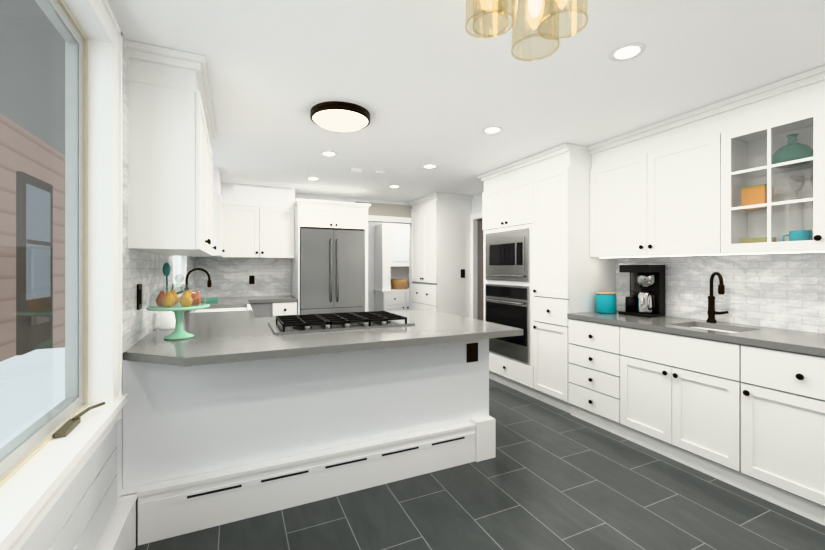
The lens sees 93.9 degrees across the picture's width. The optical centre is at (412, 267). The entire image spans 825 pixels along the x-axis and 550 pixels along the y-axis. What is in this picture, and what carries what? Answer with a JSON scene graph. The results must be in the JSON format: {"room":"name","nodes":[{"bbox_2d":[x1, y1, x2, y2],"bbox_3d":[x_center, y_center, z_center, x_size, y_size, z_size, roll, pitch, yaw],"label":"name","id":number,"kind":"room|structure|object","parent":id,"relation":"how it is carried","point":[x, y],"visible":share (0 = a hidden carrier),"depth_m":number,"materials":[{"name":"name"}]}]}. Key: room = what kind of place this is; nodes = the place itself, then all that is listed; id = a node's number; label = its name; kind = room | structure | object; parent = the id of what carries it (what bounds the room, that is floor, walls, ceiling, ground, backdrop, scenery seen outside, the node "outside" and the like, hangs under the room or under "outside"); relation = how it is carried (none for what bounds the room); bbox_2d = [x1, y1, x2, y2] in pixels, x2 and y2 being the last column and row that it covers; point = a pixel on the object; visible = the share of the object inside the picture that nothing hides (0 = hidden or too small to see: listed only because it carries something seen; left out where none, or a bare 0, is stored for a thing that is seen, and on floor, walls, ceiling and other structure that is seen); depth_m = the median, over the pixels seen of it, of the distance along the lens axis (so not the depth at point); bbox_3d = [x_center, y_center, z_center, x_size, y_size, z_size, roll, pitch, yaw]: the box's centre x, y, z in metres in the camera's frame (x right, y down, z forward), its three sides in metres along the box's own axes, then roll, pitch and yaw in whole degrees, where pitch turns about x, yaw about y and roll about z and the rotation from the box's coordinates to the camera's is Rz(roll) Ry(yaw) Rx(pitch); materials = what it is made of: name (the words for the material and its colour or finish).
{"room":"kitchen","nodes":[
{"label":"kitchen","id":0,"kind":"room"},
{"bbox_2d":[65,3,185,495],"bbox_3d":[-1.633,0.100,2.193,0.135,2.460,9.750,0,0,-25],"label":"wall","id":1,"kind":"structure","parent":0,"point":[120,455],"depth_m":1.86,"materials":[{"name":"white paint"}]},
{"bbox_2d":[0,0,128,549],"bbox_3d":[-0.822,-0.193,0.489,0.185,1.765,2.775,0,0,-25],"label":"window","id":2,"kind":"structure","parent":1,"relation":"in","point":[45,458],"depth_m":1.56,"materials":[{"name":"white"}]},
{"bbox_2d":[20,421,117,549],"bbox_3d":[-0.442,0.876,-0.222,0.012,0.375,4.345,0,0,-25],"label":"wall paneling","id":3,"kind":"structure","parent":1,"relation":"attached to","point":[76,517],"depth_m":1.38,"materials":[{"name":"white paint"}]},
{"bbox_2d":[117,22,195,352],"bbox_3d":[-2.158,-0.360,3.504,0.008,1.540,3.830,0,0,-25],"label":"tile","id":4,"kind":"structure","parent":1,"relation":"attached to","point":[144,269],"depth_m":2.05,"materials":[{"name":"tile"}]},
{"bbox_2d":[137,284,141,309],"bbox_3d":[-1.525,0.160,2.155,0.012,0.140,0.090,0,0,-25],"label":"light switch","id":5,"kind":"object","parent":4,"relation":"attached to","point":[139,296],"visible":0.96,"depth_m":2.13,"materials":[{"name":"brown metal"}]},
{"bbox_2d":[127,56,213,255],"bbox_3d":[-1.488,-0.580,2.434,0.320,0.960,0.927,0,0,-25],"label":"upper cabinet","id":6,"kind":"object","parent":1,"relation":"attached to","point":[172,134],"depth_m":2.02,"materials":[{"name":"white wood"}]},
{"bbox_2d":[173,256,183,296],"bbox_3d":[-2.335,-0.300,3.797,0.130,1.140,1.050,0,0,-25],"label":"window frame","id":7,"kind":"structure","parent":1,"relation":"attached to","point":[177,264],"depth_m":4.21,"materials":[{"name":"white wood"}]},
{"bbox_2d":[191,193,224,256],"bbox_3d":[-2.472,-0.490,4.642,0.372,0.700,0.800,0,0,-25],"label":"upper cabinet","id":8,"kind":"object","parent":1,"relation":"attached to","point":[218,224],"visible":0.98,"depth_m":4.33,"materials":[{"name":"white wood"}]},
{"bbox_2d":[291,193,411,311],"bbox_3d":[-1.298,0.100,6.082,3.995,2.460,0.144,0,0,-25],"label":"wall","id":9,"kind":"structure","parent":0,"point":[377,207],"depth_m":6.30,"materials":[{"name":"white paint"}]},
{"bbox_2d":[196,257,290,297],"bbox_3d":[-2.384,0.120,5.503,1.252,0.580,0.008,0,0,-25],"label":"tile","id":10,"kind":"structure","parent":9,"relation":"attached to","point":[229,277],"depth_m":5.49,"materials":[{"name":"tile"}]},
{"bbox_2d":[249,276,254,283],"bbox_3d":[-2.307,0.170,5.529,0.070,0.120,0.007,0,0,-25],"label":"outlet","id":11,"kind":"object","parent":10,"relation":"attached to","point":[251,279],"visible":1,"depth_m":5.53,"materials":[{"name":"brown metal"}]},
{"bbox_2d":[222,204,294,258],"bbox_3d":[-2.154,-0.490,5.402,0.930,0.700,0.375,0,0,-25],"label":"upper cabinet","id":12,"kind":"object","parent":9,"relation":"attached to","point":[257,232],"visible":0.98,"depth_m":5.25,"materials":[{"name":"white wood"}]},
{"bbox_2d":[368,215,410,222],"bbox_3d":[-0.391,0.235,6.414,0.970,2.190,0.017,0,0,-25],"label":"door frame","id":13,"kind":"structure","parent":9,"relation":"attached to","point":[370,217],"depth_m":6.41,"materials":[{"name":"white wood"}]},
{"bbox_2d":[107,0,824,201],"bbox_3d":[0.631,-1.160,3.235,5.350,0.060,9.950,0,0,-25],"label":"ceiling","id":14,"kind":"structure","parent":0,"point":[425,82],"depth_m":2.24,"materials":[{"name":"white paint"}]},
{"bbox_2d":[213,167,294,208],"bbox_3d":[-2.143,-0.986,4.979,1.265,0.287,1.159,0,0,-25],"label":"soffit","id":15,"kind":"object","parent":14,"relation":"attached to","point":[253,195],"depth_m":5.23,"materials":[{"name":"white paint"}]},
{"bbox_2d":[306,177,319,179],"bbox_3d":[-1.256,-1.127,4.860,0.168,0.004,0.168,0,0,-34],"label":"recessed light","id":16,"kind":"object","parent":14,"relation":"in","point":[309,178],"depth_m":4.84,"materials":[{"name":"white plastic"}]},
{"bbox_2d":[320,151,337,155],"bbox_3d":[-0.825,-1.127,3.803,0.168,0.004,0.168,0,0,-34],"label":"recessed light","id":17,"kind":"object","parent":14,"relation":"in","point":[325,153],"depth_m":3.79,"materials":[{"name":"white plastic"}]},
{"bbox_2d":[310,101,369,131],"bbox_3d":[-0.526,-1.083,2.818,0.430,0.091,0.430,0,0,-25],"label":"flush ceiling light","id":18,"kind":"object","parent":14,"relation":"attached to","point":[341,116],"visible":1,"depth_m":2.70,"materials":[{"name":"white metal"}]},
{"bbox_2d":[350,168,361,172],"bbox_3d":[-0.644,-1.115,4.393,0.120,0.029,0.060,0,0,-25],"label":"ceiling detector","id":19,"kind":"object","parent":14,"relation":"attached to","point":[360,170],"depth_m":4.38,"materials":[{"name":"white plastic"}]},
{"bbox_2d":[375,170,383,173],"bbox_3d":[-0.385,-1.115,4.474,0.100,0.029,0.050,0,0,-25],"label":"ceiling detector","id":20,"kind":"object","parent":14,"relation":"attached to","point":[376,171],"depth_m":4.45,"materials":[{"name":"white plastic"}]},
{"bbox_2d":[422,164,436,167],"bbox_3d":[0.193,-1.127,4.271,0.168,0.004,0.168,0,0,-34],"label":"recessed light","id":21,"kind":"object","parent":14,"relation":"in","point":[427,165],"depth_m":4.27,"materials":[{"name":"white plastic"}]},
{"bbox_2d":[482,126,502,133],"bbox_3d":[0.653,-1.127,3.151,0.168,0.004,0.168,0,0,-34],"label":"recessed light","id":22,"kind":"object","parent":14,"relation":"in","point":[492,129],"depth_m":3.15,"materials":[{"name":"white"}]},
{"bbox_2d":[465,0,587,60],"bbox_3d":[0.336,-0.894,1.220,0.279,0.469,0.364,0,0,-25],"label":"pendant light","id":23,"kind":"object","parent":14,"relation":"hanging from","point":[535,7],"visible":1,"depth_m":1.21,"materials":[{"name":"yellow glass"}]},
{"bbox_2d":[609,43,645,60],"bbox_3d":[1.121,-1.127,2.013,0.168,0.004,0.168,0,0,-34],"label":"recessed light","id":24,"kind":"object","parent":14,"relation":"in","point":[628,51],"depth_m":2.00,"materials":[{"name":"white plastic"}]},
{"bbox_2d":[472,193,482,319],"bbox_3d":[2.298,0.100,3.225,0.150,2.460,8.340,0,0,-25],"label":"wall","id":25,"kind":"structure","parent":0,"point":[477,203],"depth_m":5.89,"materials":[{"name":"white paint"}]},
{"bbox_2d":[471,212,482,318],"bbox_3d":[1.164,0.245,5.488,0.017,2.170,1.180,0,0,-25],"label":"door frame","id":26,"kind":"structure","parent":25,"relation":"attached to","point":[478,215],"depth_m":5.97,"materials":[{"name":"white wood"}]},
{"bbox_2d":[478,219,483,320],"bbox_3d":[1.247,0.287,5.521,0.040,2.065,1.040,0,0,-25],"label":"hall door","id":27,"kind":"structure","parent":25,"relation":"in","point":[480,271],"depth_m":5.91,"materials":[{"name":"grey wood"}]},
{"bbox_2d":[589,105,763,257],"bbox_3d":[2.050,-0.580,3.156,0.354,0.960,1.124,0,0,-25],"label":"upper cabinet","id":28,"kind":"object","parent":25,"relation":"attached to","point":[672,186],"depth_m":2.86,"materials":[{"name":"white wood"}]},
{"bbox_2d":[740,184,775,243],"bbox_3d":[2.302,-0.333,2.569,0.120,0.424,0.147,0,0,-25],"label":"box","id":29,"kind":"object","parent":28,"relation":"in","point":[753,199],"depth_m":2.54,"materials":[{"name":"orange cardboard"}]},
{"bbox_2d":[616,252,824,332],"bbox_3d":[2.909,0.145,1.707,0.008,0.530,4.470,0,0,-25],"label":"tile","id":30,"kind":"structure","parent":25,"relation":"attached to","point":[782,290],"depth_m":2.77,"materials":[{"name":"tile"}]},
{"bbox_2d":[808,77,824,252],"bbox_3d":[2.589,-0.580,1.986,0.354,0.960,0.640,0,0,-25],"label":"upper cabinet","id":31,"kind":"object","parent":25,"relation":"attached to","point":[816,87],"depth_m":2.19,"materials":[{"name":"white wood"}]},
{"bbox_2d":[772,134,812,167],"bbox_3d":[2.391,-0.741,2.424,0.220,0.190,0.220,0,0,-25],"label":"vase","id":32,"kind":"object","parent":31,"relation":"in","point":[796,154],"depth_m":2.38,"materials":[{"name":"teal ceramic"}]},
{"bbox_2d":[790,173,803,205],"bbox_3d":[2.386,-0.486,2.387,0.072,0.190,0.070,0,0,-25],"label":"wine glass","id":33,"kind":"object","parent":31,"relation":"in","point":[798,183],"depth_m":2.39,"materials":[{"name":"clear glass"}]},
{"bbox_2d":[782,230,812,241],"bbox_3d":[2.371,-0.173,2.311,0.100,0.105,0.231,0,0,-25],"label":"mugs","id":34,"kind":"object","parent":31,"relation":"in","point":[798,237],"depth_m":2.31,"materials":[{"name":"teal ceramic"}]},
{"bbox_2d":[135,378,824,549],"bbox_3d":[0.631,1.360,3.235,5.350,0.060,9.950,0,0,-25],"label":"floor","id":35,"kind":"structure","parent":0,"point":[549,477],"depth_m":2.12,"materials":[{"name":"tile"}]},
{"bbox_2d":[123,297,274,537],"bbox_3d":[-1.828,0.870,3.573,0.660,0.920,3.960,0,0,-25],"label":"kitchen peninsula","id":36,"kind":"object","parent":35,"relation":"on","point":[233,382],"depth_m":2.01,"materials":[{"name":"white paint"}]},
{"bbox_2d":[158,262,175,329],"bbox_3d":[-1.656,0.185,2.607,0.110,0.447,0.110,0,0,-25],"label":"utensil crock","id":37,"kind":"object","parent":36,"relation":"on","point":[166,320],"visible":0.75,"depth_m":2.57,"materials":[{"name":"white ceramic"}]},
{"bbox_2d":[146,303,209,339],"bbox_3d":[-1.371,0.316,2.264,0.324,0.187,0.324,0,0,-25],"label":"cake stand","id":38,"kind":"object","parent":36,"relation":"on","point":[179,332],"visible":0.85,"depth_m":2.23,"materials":[{"name":"green ceramic"}]},
{"bbox_2d":[149,274,207,307],"bbox_3d":[-1.371,0.128,2.264,0.296,0.185,0.296,0,0,-25],"label":"glass","id":39,"kind":"object","parent":38,"relation":"on","point":[160,288],"visible":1,"depth_m":2.20,"materials":[{"name":"clear"}]},
{"bbox_2d":[184,268,211,290],"bbox_3d":[-2.146,0.204,3.839,0.251,0.411,0.133,0,0,-25],"label":"faucet","id":40,"kind":"object","parent":36,"relation":"on","point":[209,282],"visible":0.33,"depth_m":3.87,"materials":[{"name":"brown metal"}]},
{"bbox_2d":[202,297,217,301],"bbox_3d":[-2.538,0.395,4.776,0.220,0.029,0.400,0,0,-25],"label":"tray","id":41,"kind":"object","parent":36,"relation":"on","point":[212,299],"visible":0.57,"depth_m":4.64,"materials":[{"name":"teal"}]},
{"bbox_2d":[247,295,297,314],"bbox_3d":[-1.950,0.870,5.350,0.603,0.920,0.630,0,0,-25],"label":"cabinet","id":42,"kind":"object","parent":35,"relation":"on","point":[266,305],"depth_m":5.10,"materials":[{"name":"white paint"}]},
{"bbox_2d":[92,415,495,549],"bbox_3d":[0.505,1.195,0.291,2.160,0.270,4.467,0,0,-25],"label":"baseboard heater","id":43,"kind":"object","parent":35,"relation":"on","point":[178,507],"visible":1,"depth_m":2.12,"materials":[{"name":"white metal"}]},
{"bbox_2d":[292,199,370,314],"bbox_3d":[-1.222,0.203,5.662,1.040,2.255,0.688,0,0,-25],"label":"surround","id":44,"kind":"object","parent":35,"relation":"on","point":[319,214],"visible":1,"depth_m":5.38,"materials":[{"name":"white wood"}]},
{"bbox_2d":[300,228,364,314],"bbox_3d":[-1.217,0.398,5.621,0.897,1.865,0.710,0,0,-25],"label":"fridge","id":45,"kind":"object","parent":35,"relation":"on","point":[332,270],"visible":0.62,"depth_m":5.33,"materials":[{"name":"metal"}]},
{"bbox_2d":[255,309,522,458],"bbox_3d":[-0.274,0.870,2.884,1.588,0.920,1.410,0,0,-25],"label":"kitchen peninsula","id":46,"kind":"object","parent":35,"relation":"on","point":[337,388],"depth_m":2.41,"materials":[{"name":"white paint"}]},
{"bbox_2d":[268,311,414,334],"bbox_3d":[-0.524,0.382,2.802,0.950,0.054,0.531,0,0,-25],"label":"cooktop","id":47,"kind":"object","parent":46,"relation":"in","point":[289,324],"visible":1,"depth_m":2.67,"materials":[{"name":"metal"}]},
{"bbox_2d":[467,343,477,362],"bbox_3d":[0.422,0.595,2.708,0.090,0.130,0.010,0,0,-25],"label":"outlet","id":48,"kind":"object","parent":46,"relation":"attached to","point":[472,352],"visible":1,"depth_m":2.70,"materials":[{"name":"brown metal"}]},
{"bbox_2d":[373,223,408,310],"bbox_3d":[-0.248,0.230,7.838,0.960,2.200,0.550,0,0,-25],"label":"cabinet","id":49,"kind":"object","parent":35,"relation":"on","point":[391,251],"visible":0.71,"depth_m":7.59,"materials":[{"name":"white wood"}]},
{"bbox_2d":[391,279,408,288],"bbox_3d":[-0.259,0.328,7.861,0.360,0.200,0.360,0,0,-25],"label":"basket","id":50,"kind":"object","parent":49,"relation":"in","point":[399,283],"visible":1,"depth_m":7.72,"materials":[{"name":"beige wicker"}]},
{"bbox_2d":[409,192,472,317],"bbox_3d":[0.446,0.101,6.279,0.658,2.458,0.957,0,0,-25],"label":"tall cabinet","id":51,"kind":"object","parent":35,"relation":"on","point":[440,240],"visible":0.62,"depth_m":5.94,"materials":[{"name":"white wood"}]},
{"bbox_2d":[461,269,464,277],"bbox_3d":[0.779,0.085,5.953,0.070,0.130,0.009,0,0,-25],"label":"light switch","id":52,"kind":"object","parent":51,"relation":"attached to","point":[462,273],"visible":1,"depth_m":5.95,"materials":[{"name":"black plastic"}]},
{"bbox_2d":[482,163,529,395],"bbox_3d":[1.333,0.135,4.387,0.628,2.390,0.941,0,0,-25],"label":"tall cabinet","id":53,"kind":"object","parent":35,"relation":"on","point":[506,195],"depth_m":4.25,"materials":[{"name":"white wood"}]},
{"bbox_2d":[485,228,528,281],"bbox_3d":[1.016,-0.135,4.276,0.067,0.550,0.740,0,0,-25],"label":"microwave","id":54,"kind":"object","parent":53,"relation":"in","point":[506,255],"visible":1,"depth_m":4.23,"materials":[{"name":"metal"}]},
{"bbox_2d":[485,284,528,363],"bbox_3d":[1.013,0.585,4.274,0.072,0.790,0.740,0,0,-25],"label":"wall oven","id":55,"kind":"object","parent":53,"relation":"in","point":[507,305],"visible":0.96,"depth_m":4.20,"materials":[{"name":"metal"}]},
{"bbox_2d":[530,147,615,413],"bbox_3d":[1.597,0.135,3.813,0.628,2.390,0.445,0,0,-25],"label":"tall cabinet","id":56,"kind":"object","parent":35,"relation":"on","point":[543,197],"depth_m":3.63,"materials":[{"name":"white wood"}]},
{"bbox_2d":[568,318,614,433],"bbox_3d":[1.811,0.891,3.347,0.628,0.879,0.576,0,0,-25],"label":"base cabinet","id":57,"kind":"object","parent":35,"relation":"on","point":[591,348],"depth_m":3.24,"materials":[{"name":"white wood"}]},
{"bbox_2d":[615,322,722,480],"bbox_3d":[2.084,0.891,2.755,0.628,0.879,0.851,0,0,-25],"label":"base cabinet","id":58,"kind":"object","parent":35,"relation":"on","point":[669,385],"depth_m":2.65,"materials":[{"name":"white wood"}]},
{"bbox_2d":[723,338,824,525],"bbox_3d":[2.351,0.891,2.174,0.628,0.879,0.672,0,0,-25],"label":"base cabinet","id":59,"kind":"object","parent":35,"relation":"on","point":[741,406],"depth_m":2.15,"materials":[{"name":"white wood"}]},
{"bbox_2d":[567,310,824,353],"bbox_3d":[2.617,0.430,1.574,0.631,0.040,4.472,0,0,-25],"label":"countertop","id":60,"kind":"structure","parent":59,"relation":"on","point":[762,336],"depth_m":2.53,"materials":[{"name":"grey stone"}]},
{"bbox_2d":[596,292,616,313],"bbox_3d":[1.770,0.314,3.522,0.172,0.190,0.172,0,0,-25],"label":"canister","id":61,"kind":"object","parent":60,"relation":"on","point":[606,302],"visible":1,"depth_m":3.45,"materials":[{"name":"teal ceramic"}]},
{"bbox_2d":[619,263,665,317],"bbox_3d":[1.986,0.184,3.340,0.220,0.450,0.276,0,0,-25],"label":"coffee maker","id":62,"kind":"object","parent":60,"relation":"on","point":[648,277],"visible":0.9,"depth_m":3.26,"materials":[{"name":"black plastic"}]},
{"bbox_2d":[637,291,654,313],"bbox_3d":[1.995,0.291,3.260,0.116,0.183,0.170,0,0,-25],"label":"carafe","id":63,"kind":"object","parent":62,"relation":"on","point":[646,303],"visible":0.98,"depth_m":3.24,"materials":[{"name":"silver metal"}]},
{"bbox_2d":[699,326,734,333],"bbox_3d":[2.097,0.544,2.693,0.384,0.212,0.444,0,0,-25],"label":"sink","id":64,"kind":"object","parent":60,"relation":"in","point":[700,327],"depth_m":2.82,"materials":[{"name":"silver metal"}]},
{"bbox_2d":[706,272,728,322],"bbox_3d":[2.250,0.218,2.855,0.131,0.381,0.154,0,0,-25],"label":"faucet","id":65,"kind":"object","parent":60,"relation":"on","point":[711,312],"visible":1,"depth_m":2.89,"materials":[{"name":"brown metal"}]}
]}

